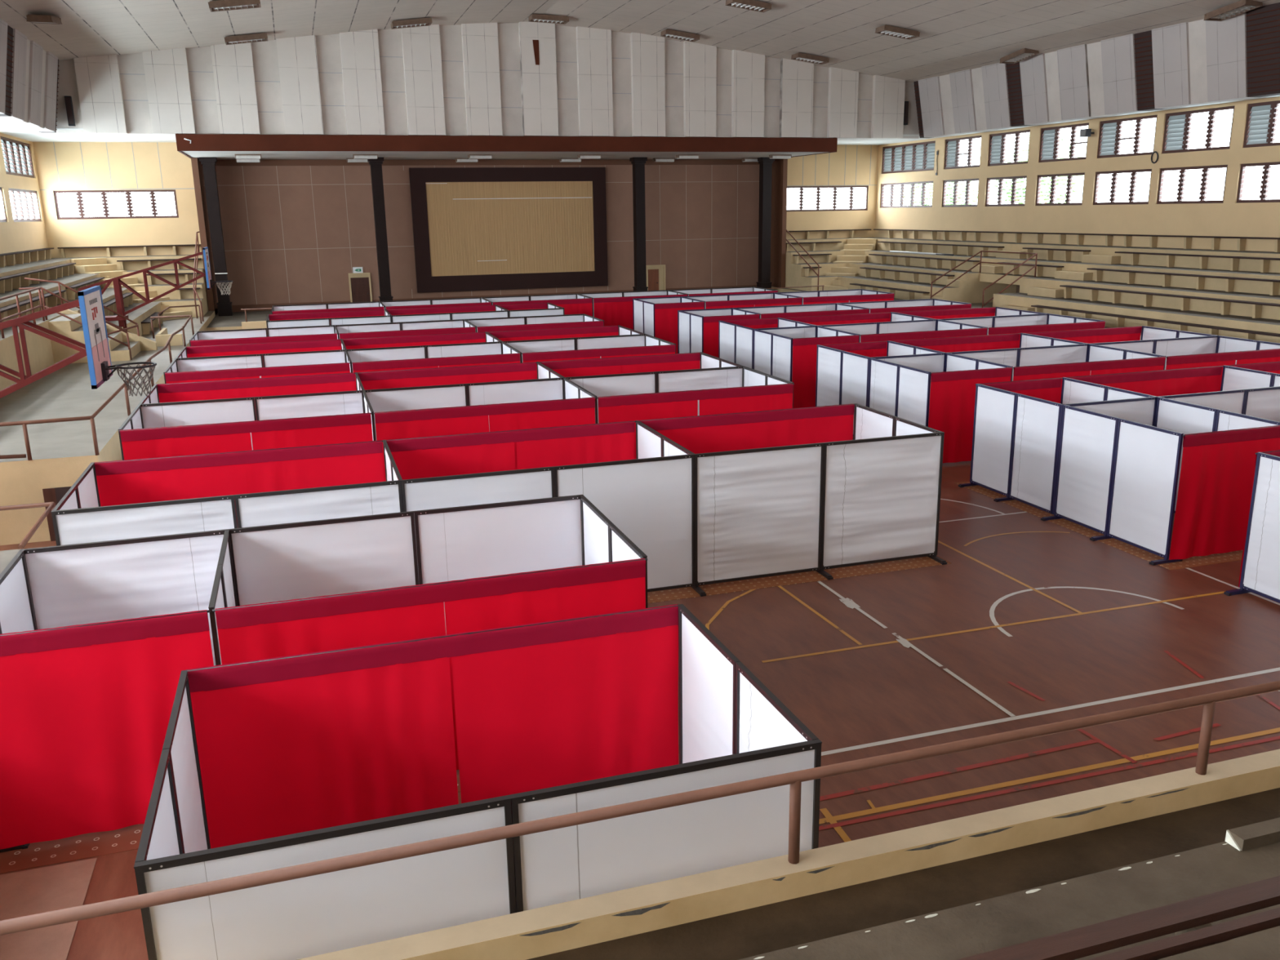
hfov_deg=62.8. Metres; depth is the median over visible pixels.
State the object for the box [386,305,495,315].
curtain
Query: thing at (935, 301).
panel
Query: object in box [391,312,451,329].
panel
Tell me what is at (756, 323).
curtain
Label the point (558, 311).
panel
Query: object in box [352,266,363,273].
exit sign
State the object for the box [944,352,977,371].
panel
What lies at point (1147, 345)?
panel
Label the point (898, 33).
grille
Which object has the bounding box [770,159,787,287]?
trim
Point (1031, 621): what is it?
floor
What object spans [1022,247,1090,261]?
bench
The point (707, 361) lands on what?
panel
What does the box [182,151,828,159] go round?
canopy
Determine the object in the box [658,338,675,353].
panel
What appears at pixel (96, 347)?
basketball hoop
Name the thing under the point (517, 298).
panel
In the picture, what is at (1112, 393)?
panel
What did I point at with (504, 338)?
curtain
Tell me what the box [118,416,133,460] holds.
panel
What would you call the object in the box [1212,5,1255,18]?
grille
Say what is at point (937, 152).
hanging wire
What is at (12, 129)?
ceiling
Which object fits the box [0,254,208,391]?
bleachers
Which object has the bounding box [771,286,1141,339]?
platform
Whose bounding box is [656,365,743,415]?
panel
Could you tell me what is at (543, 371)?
panel
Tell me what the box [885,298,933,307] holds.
panel
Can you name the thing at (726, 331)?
panel
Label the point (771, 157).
diffuser
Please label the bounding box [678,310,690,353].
panel
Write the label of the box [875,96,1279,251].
wall
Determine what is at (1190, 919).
bench
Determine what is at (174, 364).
panel
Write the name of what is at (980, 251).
stair rail
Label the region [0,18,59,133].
wall
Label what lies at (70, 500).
panel
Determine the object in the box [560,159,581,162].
diffuser
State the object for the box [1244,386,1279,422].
panel
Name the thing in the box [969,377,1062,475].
curtain
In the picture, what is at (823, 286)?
handrail
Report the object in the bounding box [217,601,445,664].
curtain
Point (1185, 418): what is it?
panel
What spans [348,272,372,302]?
door
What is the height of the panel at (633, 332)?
1.769 m
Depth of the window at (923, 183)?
48.42 m
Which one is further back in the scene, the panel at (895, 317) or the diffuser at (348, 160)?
the diffuser at (348, 160)
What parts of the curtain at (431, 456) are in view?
rod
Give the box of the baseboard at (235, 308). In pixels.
[217,284,756,311]
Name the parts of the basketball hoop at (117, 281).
gusset plate, support post, support post, edge frame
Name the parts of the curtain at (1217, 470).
rod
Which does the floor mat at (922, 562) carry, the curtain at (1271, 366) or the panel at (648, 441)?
the panel at (648, 441)
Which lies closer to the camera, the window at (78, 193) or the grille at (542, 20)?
the grille at (542, 20)
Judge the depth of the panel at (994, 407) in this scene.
18.01 m
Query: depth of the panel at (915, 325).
28.57 m
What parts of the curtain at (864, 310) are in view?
rod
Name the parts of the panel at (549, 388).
frame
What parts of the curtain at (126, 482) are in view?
rod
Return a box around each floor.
[0,460,1279,959]
[206,310,271,330]
[526,787,1279,959]
[738,817,1279,959]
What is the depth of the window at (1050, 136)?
38.59 m
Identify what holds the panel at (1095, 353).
on the floor at (1031, 621)
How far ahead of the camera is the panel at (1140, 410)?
16.65 m
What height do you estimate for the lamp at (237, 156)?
0.160 m
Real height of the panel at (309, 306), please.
1.834 m
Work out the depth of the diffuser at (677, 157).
43.22 m
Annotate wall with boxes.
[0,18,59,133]
[0,133,48,266]
[32,142,878,305]
[53,22,919,138]
[241,320,267,333]
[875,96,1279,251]
[913,2,1279,137]
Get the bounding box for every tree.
[898,181,977,205]
[992,133,1082,204]
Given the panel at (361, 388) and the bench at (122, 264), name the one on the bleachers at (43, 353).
the bench at (122, 264)
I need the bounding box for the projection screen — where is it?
[408,167,608,293]
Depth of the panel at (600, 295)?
40.24 m
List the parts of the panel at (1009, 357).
frame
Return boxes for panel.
[0,550,36,634]
[19,528,226,666]
[50,494,237,546]
[52,484,79,511]
[73,462,101,508]
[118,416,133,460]
[128,404,143,429]
[133,795,516,959]
[134,748,183,862]
[137,396,256,449]
[138,393,151,404]
[148,383,159,403]
[162,670,210,853]
[163,364,172,383]
[169,358,177,372]
[175,351,182,358]
[176,353,263,377]
[180,346,187,358]
[189,335,195,346]
[193,331,198,340]
[197,328,267,339]
[208,564,226,665]
[217,529,237,607]
[226,511,418,605]
[234,480,403,528]
[253,390,364,420]
[262,349,346,367]
[266,318,330,328]
[266,324,334,336]
[273,303,327,311]
[327,301,379,308]
[329,315,391,324]
[335,322,401,336]
[340,338,343,349]
[345,349,349,362]
[346,345,426,372]
[347,355,352,373]
[355,372,359,390]
[358,380,364,390]
[362,390,368,413]
[364,383,467,440]
[366,400,376,440]
[380,299,431,309]
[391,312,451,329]
[400,319,463,330]
[400,466,555,574]
[413,494,583,635]
[426,341,502,358]
[431,297,480,304]
[450,310,508,319]
[463,319,469,327]
[465,316,525,332]
[466,377,564,431]
[469,322,476,332]
[480,297,485,302]
[482,295,529,305]
[484,331,493,342]
[493,336,502,342]
[494,304,502,311]
[501,341,511,354]
[503,337,576,362]
[508,307,564,317]
[510,346,522,362]
[510,738,822,912]
[525,313,584,324]
[529,293,576,300]
[536,361,550,378]
[547,302,555,308]
[548,368,564,377]
[553,453,694,591]
[563,377,579,399]
[564,371,657,423]
[575,333,644,358]
[576,293,584,298]
[577,291,622,316]
[578,386,597,423]
[580,495,612,565]
[583,314,592,321]
[584,295,593,316]
[592,316,604,326]
[608,523,648,608]
[617,324,631,335]
[622,289,667,297]
[631,329,644,334]
[632,296,680,322]
[632,298,644,333]
[635,420,663,458]
[643,301,654,337]
[644,333,659,346]
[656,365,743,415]
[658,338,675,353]
[662,435,694,457]
[667,289,677,294]
[669,288,711,296]
[677,307,732,353]
[677,604,739,764]
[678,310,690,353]
[680,296,692,302]
[683,294,728,309]
[689,313,703,368]
[691,442,824,596]
[692,298,705,309]
[699,351,720,368]
[711,286,753,293]
[718,320,735,363]
[720,358,741,367]
[728,292,773,300]
[732,307,746,315]
[734,305,785,318]
[734,324,753,368]
[734,661,817,754]
[742,366,766,386]
[745,311,759,318]
[752,325,816,378]
[753,286,764,291]
[753,328,772,374]
[765,373,793,408]
[771,333,792,382]
[773,290,818,304]
[773,293,787,298]
[777,317,796,327]
[785,302,835,312]
[787,294,802,304]
[795,321,816,326]
[815,344,842,406]
[816,325,836,337]
[816,431,946,579]
[818,288,861,302]
[819,322,878,342]
[835,302,852,310]
[836,329,860,342]
[837,301,886,313]
[840,351,869,433]
[852,305,869,313]
[853,403,895,439]
[861,288,877,294]
[866,352,946,420]
[867,357,899,416]
[876,291,894,293]
[877,319,937,333]
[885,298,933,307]
[886,340,914,355]
[890,311,912,321]
[893,416,941,435]
[896,364,931,426]
[912,315,934,320]
[914,346,944,354]
[933,298,951,305]
[936,319,960,330]
[939,315,994,334]
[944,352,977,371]
[948,347,1019,381]
[951,301,969,304]
[958,383,1017,502]
[960,323,987,334]
[976,359,1013,381]
[993,313,1048,327]
[995,306,1020,315]
[1008,393,1061,513]
[1017,343,1088,366]
[1019,333,1052,347]
[1020,310,1045,315]
[1040,404,1118,541]
[1047,313,1075,324]
[1051,396,1157,514]
[1052,337,1087,346]
[1060,377,1106,404]
[1075,316,1102,322]
[1087,343,1124,361]
[1092,339,1155,354]
[1105,386,1156,400]
[1106,417,1183,565]
[1124,349,1165,369]
[1140,325,1177,340]
[1154,335,1217,369]
[1154,396,1217,513]
[1158,389,1247,414]
[1177,330,1215,337]
[1214,408,1279,431]
[1216,335,1259,364]
[1220,364,1273,391]
[1223,452,1279,603]
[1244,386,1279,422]
[1257,340,1279,350]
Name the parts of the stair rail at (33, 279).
post, rail, rail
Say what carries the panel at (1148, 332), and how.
on the floor at (1031, 621)
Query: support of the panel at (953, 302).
on the floor at (1031, 621)
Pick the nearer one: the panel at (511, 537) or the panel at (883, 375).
the panel at (511, 537)
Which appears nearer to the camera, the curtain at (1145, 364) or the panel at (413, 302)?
the curtain at (1145, 364)
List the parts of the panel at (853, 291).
frame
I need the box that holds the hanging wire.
[935,151,938,175]
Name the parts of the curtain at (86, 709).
rod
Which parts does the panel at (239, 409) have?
frame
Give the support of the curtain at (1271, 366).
hanging from the panel
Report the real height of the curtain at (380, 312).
1.779 m
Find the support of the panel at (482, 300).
on the floor at (1031, 621)
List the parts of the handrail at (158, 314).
post, rail, post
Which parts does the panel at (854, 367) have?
frame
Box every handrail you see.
[0,287,44,338]
[0,315,194,460]
[0,502,55,549]
[0,680,1279,935]
[157,304,201,330]
[240,307,271,321]
[767,284,824,290]
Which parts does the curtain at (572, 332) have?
rod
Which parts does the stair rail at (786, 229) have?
rail, rail, post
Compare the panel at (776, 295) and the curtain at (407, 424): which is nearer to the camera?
the curtain at (407, 424)
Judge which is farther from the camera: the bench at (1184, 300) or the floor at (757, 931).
the bench at (1184, 300)
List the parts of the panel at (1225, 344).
frame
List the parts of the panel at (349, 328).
frame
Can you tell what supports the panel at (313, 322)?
on the floor at (1031, 621)
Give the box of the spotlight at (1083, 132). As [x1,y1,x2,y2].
[1080,128,1094,137]
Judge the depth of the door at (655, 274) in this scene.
48.02 m
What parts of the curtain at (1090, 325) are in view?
rod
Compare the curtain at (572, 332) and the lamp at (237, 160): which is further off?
the lamp at (237, 160)
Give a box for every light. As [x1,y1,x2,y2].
[26,13,62,24]
[208,0,261,12]
[224,32,267,44]
[391,17,432,29]
[528,13,568,24]
[660,29,700,41]
[724,0,772,12]
[791,52,829,64]
[875,24,919,39]
[999,48,1039,63]
[1204,0,1262,21]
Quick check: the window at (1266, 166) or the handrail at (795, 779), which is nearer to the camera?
the handrail at (795, 779)
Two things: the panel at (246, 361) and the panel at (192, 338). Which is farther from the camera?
the panel at (192, 338)
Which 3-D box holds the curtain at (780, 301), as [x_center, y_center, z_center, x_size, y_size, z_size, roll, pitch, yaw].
[3.961,-5.362,36.358,3.640,1.779,0.049,-5,15,-17]
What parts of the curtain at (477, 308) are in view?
rod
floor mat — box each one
[0,744,679,873]
[647,555,951,603]
[955,481,1243,569]
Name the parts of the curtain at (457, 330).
rod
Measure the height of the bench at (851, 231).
0.400 m
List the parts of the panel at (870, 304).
frame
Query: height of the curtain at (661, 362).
1.779 m
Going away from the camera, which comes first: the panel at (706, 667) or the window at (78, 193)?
the panel at (706, 667)
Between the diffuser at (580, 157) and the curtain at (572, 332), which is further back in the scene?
the diffuser at (580, 157)
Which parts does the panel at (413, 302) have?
frame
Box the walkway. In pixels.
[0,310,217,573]
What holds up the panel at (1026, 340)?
on the floor at (1031, 621)
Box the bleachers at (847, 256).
[785,237,1279,343]
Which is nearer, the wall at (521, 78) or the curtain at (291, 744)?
the curtain at (291, 744)
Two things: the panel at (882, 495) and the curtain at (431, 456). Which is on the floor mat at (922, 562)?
the panel at (882, 495)
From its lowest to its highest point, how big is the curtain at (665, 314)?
1.779 m
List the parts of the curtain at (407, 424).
rod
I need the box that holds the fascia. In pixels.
[175,133,837,158]
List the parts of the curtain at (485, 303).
rod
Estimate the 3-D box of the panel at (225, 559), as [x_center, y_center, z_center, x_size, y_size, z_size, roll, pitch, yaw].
[-3.913,1.517,10.117,0.500,1.834,1.115,-5,15,-17]
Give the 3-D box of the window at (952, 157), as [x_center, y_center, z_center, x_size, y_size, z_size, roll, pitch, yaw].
[13.541,-13.679,43.856,0.115,1.230,2.600,-5,15,-17]
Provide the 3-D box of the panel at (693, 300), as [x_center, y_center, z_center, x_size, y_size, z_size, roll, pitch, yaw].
[2.037,-5.313,36.376,0.500,1.834,1.155,-5,15,-17]
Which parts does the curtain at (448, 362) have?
rod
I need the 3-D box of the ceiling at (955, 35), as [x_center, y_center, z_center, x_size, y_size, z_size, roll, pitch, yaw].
[3.089,-10.515,17.235,31.900,1.830,46.000,-5,15,-17]
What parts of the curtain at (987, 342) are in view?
rod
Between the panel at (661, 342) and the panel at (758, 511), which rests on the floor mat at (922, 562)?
the panel at (758, 511)
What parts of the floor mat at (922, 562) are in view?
cubicle panel, cubicle panel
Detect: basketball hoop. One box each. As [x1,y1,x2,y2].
[0,285,156,398]
[78,246,233,330]
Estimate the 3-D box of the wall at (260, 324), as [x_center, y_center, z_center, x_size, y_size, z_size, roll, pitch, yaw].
[-3.155,-6.031,40.688,23.020,1.240,0.150,-5,15,-17]
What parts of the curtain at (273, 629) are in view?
rod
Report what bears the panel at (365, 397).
on the floor at (1031, 621)
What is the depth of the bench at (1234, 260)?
31.18 m
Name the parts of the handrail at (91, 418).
rail, post, post, post, post, post, post, post, post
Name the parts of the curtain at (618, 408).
rod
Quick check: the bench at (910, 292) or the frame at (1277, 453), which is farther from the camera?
the bench at (910, 292)
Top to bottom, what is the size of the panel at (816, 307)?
1.834 m
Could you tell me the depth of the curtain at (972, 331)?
26.15 m
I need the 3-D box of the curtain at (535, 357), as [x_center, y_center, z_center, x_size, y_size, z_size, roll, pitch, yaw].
[-0.882,-2.125,24.035,3.640,1.779,0.049,-5,15,-17]
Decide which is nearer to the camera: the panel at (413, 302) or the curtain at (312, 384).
the curtain at (312, 384)
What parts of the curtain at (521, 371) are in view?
rod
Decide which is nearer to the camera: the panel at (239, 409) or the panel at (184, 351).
the panel at (239, 409)
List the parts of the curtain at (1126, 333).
rod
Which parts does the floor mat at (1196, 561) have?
cubicle panel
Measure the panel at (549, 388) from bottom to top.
1.834 m
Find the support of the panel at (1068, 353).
on the floor at (1031, 621)
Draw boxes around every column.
[199,157,232,315]
[367,157,393,301]
[629,157,648,291]
[755,157,774,288]
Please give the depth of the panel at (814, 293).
39.23 m
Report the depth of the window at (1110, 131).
35.72 m
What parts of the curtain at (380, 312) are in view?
rod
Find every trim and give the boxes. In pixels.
[191,157,217,315]
[200,159,759,165]
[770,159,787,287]
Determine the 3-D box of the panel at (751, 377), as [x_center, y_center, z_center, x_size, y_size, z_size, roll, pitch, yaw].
[2.231,-1.231,20.453,0.500,1.834,1.110,-5,15,-17]
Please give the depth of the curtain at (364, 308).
35.09 m
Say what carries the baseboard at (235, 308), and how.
attached to the wall at (291, 233)
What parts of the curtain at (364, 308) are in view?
rod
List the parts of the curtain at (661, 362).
rod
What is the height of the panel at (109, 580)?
1.834 m
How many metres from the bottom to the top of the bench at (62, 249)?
0.400 m
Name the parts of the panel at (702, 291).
frame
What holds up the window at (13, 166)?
in the wall at (15, 237)
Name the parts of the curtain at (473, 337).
rod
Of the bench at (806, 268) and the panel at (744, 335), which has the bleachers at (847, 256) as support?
the bench at (806, 268)
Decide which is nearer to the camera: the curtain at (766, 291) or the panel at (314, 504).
the panel at (314, 504)
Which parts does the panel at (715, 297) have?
frame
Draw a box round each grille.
[35,22,56,23]
[65,97,73,124]
[533,18,562,23]
[666,34,694,40]
[731,2,764,11]
[795,57,822,63]
[880,30,912,38]
[1004,53,1034,62]
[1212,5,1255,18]
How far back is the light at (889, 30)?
34.09 m
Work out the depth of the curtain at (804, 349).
25.41 m
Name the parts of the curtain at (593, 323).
rod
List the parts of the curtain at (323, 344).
rod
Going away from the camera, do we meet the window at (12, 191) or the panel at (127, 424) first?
the panel at (127, 424)
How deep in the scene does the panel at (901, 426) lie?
15.20 m
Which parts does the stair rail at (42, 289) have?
post, rail, rail, post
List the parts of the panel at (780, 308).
frame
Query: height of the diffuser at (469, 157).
0.110 m
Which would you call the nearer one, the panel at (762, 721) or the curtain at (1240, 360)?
the panel at (762, 721)
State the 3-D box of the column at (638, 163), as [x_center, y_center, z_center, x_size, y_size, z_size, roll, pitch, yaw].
[-0.022,-10.953,45.775,0.600,5.970,0.600,-5,15,-17]
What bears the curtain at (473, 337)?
hanging from the panel at (489, 338)
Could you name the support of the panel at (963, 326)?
on the floor at (1031, 621)
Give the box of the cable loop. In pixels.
[1151,151,1158,163]
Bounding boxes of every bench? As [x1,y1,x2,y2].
[0,248,53,267]
[0,262,75,293]
[0,289,66,321]
[57,244,200,257]
[65,277,104,300]
[102,292,133,315]
[116,257,201,271]
[141,311,163,334]
[146,272,199,284]
[177,287,199,299]
[786,229,871,239]
[786,241,841,251]
[792,253,831,263]
[803,266,821,276]
[849,283,929,299]
[859,266,954,284]
[868,253,980,269]
[873,229,1279,252]
[877,241,1004,256]
[957,875,1279,959]
[997,262,1063,276]
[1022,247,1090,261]
[1031,305,1279,340]
[1059,284,1279,318]
[1086,267,1279,295]
[1114,251,1279,272]
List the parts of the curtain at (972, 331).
rod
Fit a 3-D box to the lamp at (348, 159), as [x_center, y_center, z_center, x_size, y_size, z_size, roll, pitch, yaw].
[-11.274,-12.806,41.996,0.900,0.160,0.330,-5,15,-17]
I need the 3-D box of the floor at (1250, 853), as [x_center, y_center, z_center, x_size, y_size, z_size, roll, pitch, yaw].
[8.879,2.423,2.450,35.900,3.500,9.150,-5,15,-17]
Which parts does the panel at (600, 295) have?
frame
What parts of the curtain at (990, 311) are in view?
rod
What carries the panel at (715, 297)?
on the floor at (1031, 621)
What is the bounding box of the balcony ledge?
[297,749,1279,959]
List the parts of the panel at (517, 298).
frame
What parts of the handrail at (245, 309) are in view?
rail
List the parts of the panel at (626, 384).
frame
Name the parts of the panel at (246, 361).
frame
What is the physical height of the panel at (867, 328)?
1.834 m
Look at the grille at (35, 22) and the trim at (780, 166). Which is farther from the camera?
the trim at (780, 166)
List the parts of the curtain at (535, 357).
rod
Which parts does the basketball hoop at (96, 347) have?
edge frame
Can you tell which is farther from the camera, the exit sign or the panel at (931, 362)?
the exit sign
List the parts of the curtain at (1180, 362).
rod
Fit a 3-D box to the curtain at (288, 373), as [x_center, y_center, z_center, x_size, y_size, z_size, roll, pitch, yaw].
[-6.984,-1.461,22.174,1.785,1.605,0.047,-5,15,-17]
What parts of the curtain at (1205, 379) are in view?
rod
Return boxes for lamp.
[235,154,261,159]
[235,159,260,162]
[346,157,368,162]
[352,154,377,159]
[455,157,478,162]
[467,154,492,159]
[559,157,581,162]
[577,154,600,159]
[653,157,675,162]
[675,154,698,159]
[741,157,757,161]
[768,154,791,159]
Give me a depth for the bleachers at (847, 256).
34.61 m
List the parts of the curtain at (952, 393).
rod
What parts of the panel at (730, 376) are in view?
frame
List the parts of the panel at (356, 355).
frame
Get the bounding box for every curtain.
[0,609,213,849]
[94,440,385,528]
[118,413,373,491]
[157,372,355,420]
[164,362,350,396]
[186,338,341,364]
[186,604,678,848]
[189,333,337,353]
[212,558,647,769]
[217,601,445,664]
[251,423,373,449]
[259,381,355,396]
[261,370,350,377]
[266,346,341,353]
[268,309,384,324]
[269,317,327,320]
[271,306,384,318]
[338,326,475,346]
[342,332,484,349]
[351,353,520,390]
[357,361,536,390]
[373,396,595,481]
[386,302,491,309]
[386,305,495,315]
[386,420,635,479]
[391,312,441,315]
[441,310,494,313]
[476,320,604,342]
[488,325,618,341]
[492,297,592,316]
[496,302,547,310]
[497,335,553,341]
[521,344,675,378]
[538,352,700,377]
[552,365,621,377]
[592,293,688,329]
[596,383,794,458]
[639,404,854,453]
[653,301,704,353]
[688,290,777,296]
[699,392,792,415]
[702,314,759,357]
[705,297,802,309]
[706,304,754,309]
[723,317,777,328]
[754,302,801,306]
[760,308,869,327]
[781,311,890,325]
[791,334,859,408]
[802,293,894,304]
[803,300,848,304]
[804,320,835,325]
[816,341,887,357]
[860,327,987,356]
[869,303,972,321]
[889,333,1020,352]
[893,306,995,319]
[919,344,955,352]
[924,315,943,319]
[928,367,1013,462]
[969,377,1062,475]
[987,320,1105,347]
[1013,356,1166,403]
[1025,325,1142,343]
[1056,336,1081,342]
[1066,365,1222,396]
[1102,381,1143,393]
[1165,348,1279,391]
[1168,425,1279,559]
[1222,361,1279,373]
[1235,356,1279,364]
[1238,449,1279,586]
[1266,370,1279,373]
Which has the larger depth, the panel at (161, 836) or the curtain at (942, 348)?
the curtain at (942, 348)
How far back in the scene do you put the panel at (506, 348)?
24.98 m
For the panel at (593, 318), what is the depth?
30.50 m
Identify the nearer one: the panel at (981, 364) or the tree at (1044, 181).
the panel at (981, 364)
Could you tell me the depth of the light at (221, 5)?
28.26 m
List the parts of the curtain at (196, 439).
rod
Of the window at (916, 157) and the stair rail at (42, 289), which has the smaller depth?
the stair rail at (42, 289)
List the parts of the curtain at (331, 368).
rod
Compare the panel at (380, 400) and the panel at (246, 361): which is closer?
the panel at (380, 400)
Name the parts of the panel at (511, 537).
frame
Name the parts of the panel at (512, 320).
frame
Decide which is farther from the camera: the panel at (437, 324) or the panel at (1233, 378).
the panel at (437, 324)
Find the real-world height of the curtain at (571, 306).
1.779 m
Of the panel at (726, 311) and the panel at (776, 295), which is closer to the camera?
the panel at (726, 311)
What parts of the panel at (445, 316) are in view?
frame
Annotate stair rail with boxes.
[18,287,132,359]
[24,277,139,336]
[192,231,204,321]
[786,229,819,290]
[930,250,1037,307]
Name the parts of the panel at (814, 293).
frame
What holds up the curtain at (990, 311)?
hanging from the panel at (999, 311)
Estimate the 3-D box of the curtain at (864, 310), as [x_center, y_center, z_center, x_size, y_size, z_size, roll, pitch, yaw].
[5.323,-4.236,31.883,3.640,1.779,0.049,-5,15,-17]
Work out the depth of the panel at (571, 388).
19.29 m
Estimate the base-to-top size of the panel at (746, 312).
1.834 m
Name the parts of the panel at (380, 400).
frame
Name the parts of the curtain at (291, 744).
rod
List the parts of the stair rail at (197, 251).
post, rail, rail, post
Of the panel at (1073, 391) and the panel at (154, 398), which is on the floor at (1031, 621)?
the panel at (154, 398)
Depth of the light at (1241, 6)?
27.66 m
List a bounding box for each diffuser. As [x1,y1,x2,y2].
[235,155,260,159]
[347,159,368,162]
[354,155,377,159]
[456,159,477,162]
[468,155,491,159]
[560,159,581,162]
[578,155,600,159]
[653,159,674,162]
[676,155,698,159]
[742,159,757,161]
[769,155,791,159]
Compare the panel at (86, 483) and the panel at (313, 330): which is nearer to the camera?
the panel at (86, 483)
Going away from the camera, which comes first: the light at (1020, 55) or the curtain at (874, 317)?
the curtain at (874, 317)
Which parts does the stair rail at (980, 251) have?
post, post, post, rail, post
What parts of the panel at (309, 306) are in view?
frame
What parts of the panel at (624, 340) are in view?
frame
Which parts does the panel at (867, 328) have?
frame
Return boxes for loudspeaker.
[64,95,75,126]
[903,101,908,124]
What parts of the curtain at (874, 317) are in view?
rod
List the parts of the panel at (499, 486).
frame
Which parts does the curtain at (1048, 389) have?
rod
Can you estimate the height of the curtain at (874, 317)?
1.779 m
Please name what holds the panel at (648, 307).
on the floor at (1031, 621)
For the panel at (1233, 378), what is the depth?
19.51 m
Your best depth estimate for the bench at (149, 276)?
39.74 m
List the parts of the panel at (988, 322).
frame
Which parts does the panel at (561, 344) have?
frame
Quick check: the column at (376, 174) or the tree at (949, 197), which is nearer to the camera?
the column at (376, 174)
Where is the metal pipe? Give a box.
[889,250,954,255]
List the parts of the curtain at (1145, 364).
rod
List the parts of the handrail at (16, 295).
post, post, rail, rail, post, post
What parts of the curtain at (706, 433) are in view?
rod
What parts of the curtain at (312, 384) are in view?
rod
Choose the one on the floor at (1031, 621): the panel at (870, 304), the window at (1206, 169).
the panel at (870, 304)
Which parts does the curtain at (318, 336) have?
rod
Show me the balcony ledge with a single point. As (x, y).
(533, 933)
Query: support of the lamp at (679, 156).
hanging from the canopy
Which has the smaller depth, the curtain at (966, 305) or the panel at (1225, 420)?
the panel at (1225, 420)
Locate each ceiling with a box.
[0,0,1279,83]
[0,94,1279,145]
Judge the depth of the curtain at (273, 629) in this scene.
8.89 m
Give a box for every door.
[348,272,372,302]
[645,264,665,290]
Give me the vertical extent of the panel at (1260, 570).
1.834 m
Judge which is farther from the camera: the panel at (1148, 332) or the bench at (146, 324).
the bench at (146, 324)
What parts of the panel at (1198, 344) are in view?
frame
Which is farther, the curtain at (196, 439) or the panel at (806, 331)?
the panel at (806, 331)
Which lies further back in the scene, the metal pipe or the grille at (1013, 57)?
the metal pipe
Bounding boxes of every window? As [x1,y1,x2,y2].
[0,136,34,177]
[0,186,7,222]
[8,187,40,222]
[53,189,178,219]
[786,185,868,211]
[880,181,933,208]
[881,140,935,173]
[942,178,978,207]
[944,135,981,168]
[985,175,1026,206]
[987,129,1030,166]
[1035,172,1084,205]
[1039,122,1088,162]
[1093,168,1151,204]
[1097,115,1157,158]
[1156,164,1227,204]
[1161,105,1235,153]
[1236,161,1279,203]
[1243,100,1279,147]

